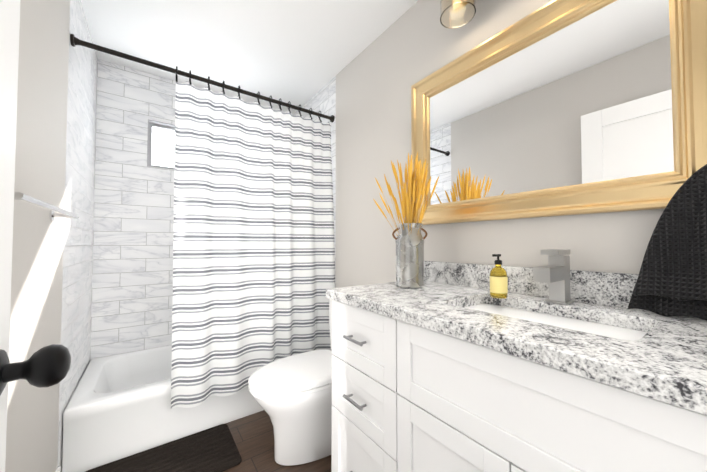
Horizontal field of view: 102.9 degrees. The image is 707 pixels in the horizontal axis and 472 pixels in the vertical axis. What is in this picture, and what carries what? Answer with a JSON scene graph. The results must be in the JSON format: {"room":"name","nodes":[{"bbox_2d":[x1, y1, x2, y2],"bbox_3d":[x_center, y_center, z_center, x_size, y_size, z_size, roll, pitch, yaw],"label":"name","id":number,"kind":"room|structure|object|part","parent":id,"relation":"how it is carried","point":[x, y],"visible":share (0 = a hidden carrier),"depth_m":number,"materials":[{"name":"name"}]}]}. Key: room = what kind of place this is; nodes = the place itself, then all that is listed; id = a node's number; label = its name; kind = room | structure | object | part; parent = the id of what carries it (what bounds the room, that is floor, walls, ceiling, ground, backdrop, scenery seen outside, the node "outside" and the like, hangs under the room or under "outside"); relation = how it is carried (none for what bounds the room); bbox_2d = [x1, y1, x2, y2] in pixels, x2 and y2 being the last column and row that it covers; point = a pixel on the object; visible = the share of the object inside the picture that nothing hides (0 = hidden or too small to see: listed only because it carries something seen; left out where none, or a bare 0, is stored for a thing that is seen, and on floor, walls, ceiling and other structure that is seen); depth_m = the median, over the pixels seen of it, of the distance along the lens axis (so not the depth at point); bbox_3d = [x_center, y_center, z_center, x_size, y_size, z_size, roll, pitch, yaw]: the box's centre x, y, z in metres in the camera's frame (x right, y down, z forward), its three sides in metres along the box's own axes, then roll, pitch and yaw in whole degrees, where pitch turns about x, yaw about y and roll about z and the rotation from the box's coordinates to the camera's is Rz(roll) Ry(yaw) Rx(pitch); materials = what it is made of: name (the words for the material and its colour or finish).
{"room":"bathroom","nodes":[
{"label":"bathroom","id":0,"kind":"room"},
{"bbox_2d":[5,0,69,471],"bbox_3d":[-0.423,-0.103,-0.057,0.100,2.430,3.292,1,-2,-36],"label":"wall","id":1,"kind":"structure","parent":0,"point":[36,299],"depth_m":1.01,"materials":[{"name":"grey paint"}]},
{"bbox_2d":[14,192,78,220],"bbox_3d":[-1.009,-0.090,0.912,0.080,0.048,0.658,1,-2,-36],"label":"towel rail","id":2,"kind":"object","parent":1,"relation":"attached to","point":[62,213],"visible":0.9,"depth_m":0.86,"materials":[{"name":"silver metal"}]},
{"bbox_2d":[57,0,97,471],"bbox_3d":[-1.653,-0.057,1.652,0.100,2.430,0.920,1,-2,-36],"label":"wall tile","id":3,"kind":"structure","parent":1,"relation":"attached to","point":[79,201],"depth_m":1.55,"materials":[{"name":"tile"}]},
{"bbox_2d":[90,59,292,359],"bbox_3d":[-1.249,-0.036,2.447,1.484,2.430,0.100,1,-2,-36],"label":"wall tile","id":4,"kind":"structure","parent":0,"point":[132,276],"depth_m":2.10,"materials":[{"name":"tile"}]},
{"bbox_2d":[147,119,174,169],"bbox_3d":[-1.362,-0.710,2.375,0.605,0.365,0.084,1,-2,-36],"label":"window","id":5,"kind":"structure","parent":4,"relation":"attached to","point":[160,125],"depth_m":2.21,"materials":[{"name":"grey plastic"}]},
{"bbox_2d":[81,0,417,113],"bbox_3d":[-0.049,-1.345,0.812,1.684,0.100,4.212,1,-2,-36],"label":"ceiling","id":6,"kind":"structure","parent":0,"point":[298,52],"depth_m":1.80,"materials":[{"name":"white paint"}]},
{"bbox_2d":[223,410,330,471],"bbox_3d":[-0.049,1.184,0.744,1.684,0.100,4.212,1,-2,-36],"label":"floor","id":7,"kind":"structure","parent":0,"point":[253,436],"depth_m":1.52,"materials":[{"name":"brown wood"}]},
{"bbox_2d":[62,345,263,471],"bbox_3d":[-0.997,1.010,2.068,1.478,0.320,0.757,1,-2,-36],"label":"bathtub","id":8,"kind":"object","parent":7,"relation":"on","point":[118,407],"visible":0.46,"depth_m":1.54,"materials":[{"name":"white ceramic"}]},
{"bbox_2d":[86,424,241,471],"bbox_3d":[-0.938,1.144,1.392,0.655,0.013,0.380,1,-2,-36],"label":"bath mat","id":9,"kind":"object","parent":7,"relation":"on","point":[213,449],"visible":0.9,"depth_m":1.46,"materials":[{"name":"fabric"}]},
{"bbox_2d":[248,299,331,465],"bbox_3d":[-0.201,0.753,1.587,0.753,0.808,0.412,1,-2,-36],"label":"toilet","id":10,"kind":"object","parent":7,"relation":"on","point":[292,395],"visible":0.56,"depth_m":1.41,"materials":[{"name":"white ceramic"}]},
{"bbox_2d":[326,249,706,471],"bbox_3d":[0.446,0.589,0.846,0.576,1.095,1.167,1,-2,-36],"label":"bathroom vanity","id":11,"kind":"object","parent":7,"relation":"on","point":[556,364],"visible":0.98,"depth_m":0.68,"materials":[{"name":"white paint"}]},
{"bbox_2d":[326,261,706,414],"bbox_3d":[0.451,0.179,0.861,0.562,0.134,1.167,1,-2,-36],"label":"countertop","id":12,"kind":"structure","parent":11,"relation":"on","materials":[{"name":"stone"}]},
{"bbox_2d":[373,152,438,287],"bbox_3d":[0.239,-0.076,1.238,0.250,0.594,0.362,1,-2,-36],"label":"vase","id":13,"kind":"object","parent":12,"relation":"on","point":[409,240],"visible":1,"depth_m":1.20,"materials":[{"name":"grey metal"}]},
{"bbox_2d":[490,254,507,298],"bbox_3d":[0.508,0.139,0.987,0.056,0.150,0.056,1,-2,-36],"label":"soap bottle","id":14,"kind":"object","parent":12,"relation":"on","point":[498,282],"visible":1,"depth_m":0.97,"materials":[{"name":"yellow glass"}]},
{"bbox_2d":[533,249,573,304],"bbox_3d":[0.621,0.127,0.877,0.165,0.170,0.060,1,-2,-36],"label":"faucet","id":15,"kind":"object","parent":12,"relation":"on","point":[557,271],"depth_m":0.88,"materials":[{"name":"silver metal"}]},
{"bbox_2d":[335,0,663,287],"bbox_3d":[0.863,-0.078,0.867,0.100,2.430,3.292,1,-2,-36],"label":"wall","id":16,"kind":"structure","parent":0,"point":[387,68],"depth_m":1.57,"materials":[{"name":"grey paint"}]},
{"bbox_2d":[293,76,335,242],"bbox_3d":[-0.367,-0.032,2.576,0.100,2.430,0.920,1,-2,-36],"label":"wall tile","id":17,"kind":"structure","parent":16,"relation":"attached to","point":[323,100],"depth_m":2.27,"materials":[{"name":"tile"}]},
{"bbox_2d":[70,34,334,121],"bbox_3d":[-0.765,-0.938,1.797,1.482,0.054,0.054,1,-2,-36],"label":"shower curtain rod","id":18,"kind":"object","parent":17,"relation":"attached to","point":[74,40],"visible":1,"depth_m":1.62,"materials":[{"name":"black metal"}]},
{"bbox_2d":[171,66,334,408],"bbox_3d":[-0.580,-0.004,1.864,1.036,1.927,0.114,1,-2,-36],"label":"shower curtain","id":19,"kind":"object","parent":18,"relation":"hanging from","point":[253,260],"visible":0.9,"depth_m":1.78,"materials":[{"name":"white fabric"}]},
{"bbox_2d":[440,0,475,28],"bbox_3d":[0.610,-1.040,0.981,0.206,0.240,0.720,1,-2,-36],"label":"sconce","id":20,"kind":"object","parent":16,"relation":"attached to","point":[454,14],"visible":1,"depth_m":1.22,"materials":[{"name":"clear glass"}]},
{"bbox_2d":[411,0,706,224],"bbox_3d":[0.618,-0.443,1.097,0.036,0.752,1.023,1,-2,-36],"label":"mirror","id":21,"kind":"object","parent":16,"relation":"attached to","point":[562,107],"visible":0.88,"depth_m":0.96,"materials":[{"name":"gold metal"}]},
{"bbox_2d":[627,164,706,320],"bbox_3d":[0.875,-0.017,0.675,0.106,0.444,0.315,1,-2,-36],"label":"hanging towel","id":22,"kind":"object","parent":16,"relation":"hanging from","point":[671,281],"visible":1,"depth_m":0.71,"materials":[{"name":"black fabric"}]},
{"bbox_3d":[0.451,-0.099,0.084,1.484,2.430,0.100,1,-2,-36],"label":"wall","id":23,"kind":"structure","parent":0,"visible":0},
{"bbox_2d":[0,0,70,471],"bbox_3d":[-0.310,0.098,0.099,0.193,2.013,0.810,1,-2,-36],"label":"door","id":24,"kind":"structure","parent":23,"relation":"in","point":[48,366],"depth_m":0.41,"materials":[{"name":"white paint"}]},
{"bbox_3d":[-0.516,0.189,0.384,0.193,0.068,0.104,1,-2,-36],"label":"knob","id":25,"kind":"part","parent":24,"relation":"part of","materials":[{"name":"black metal"}]}
]}

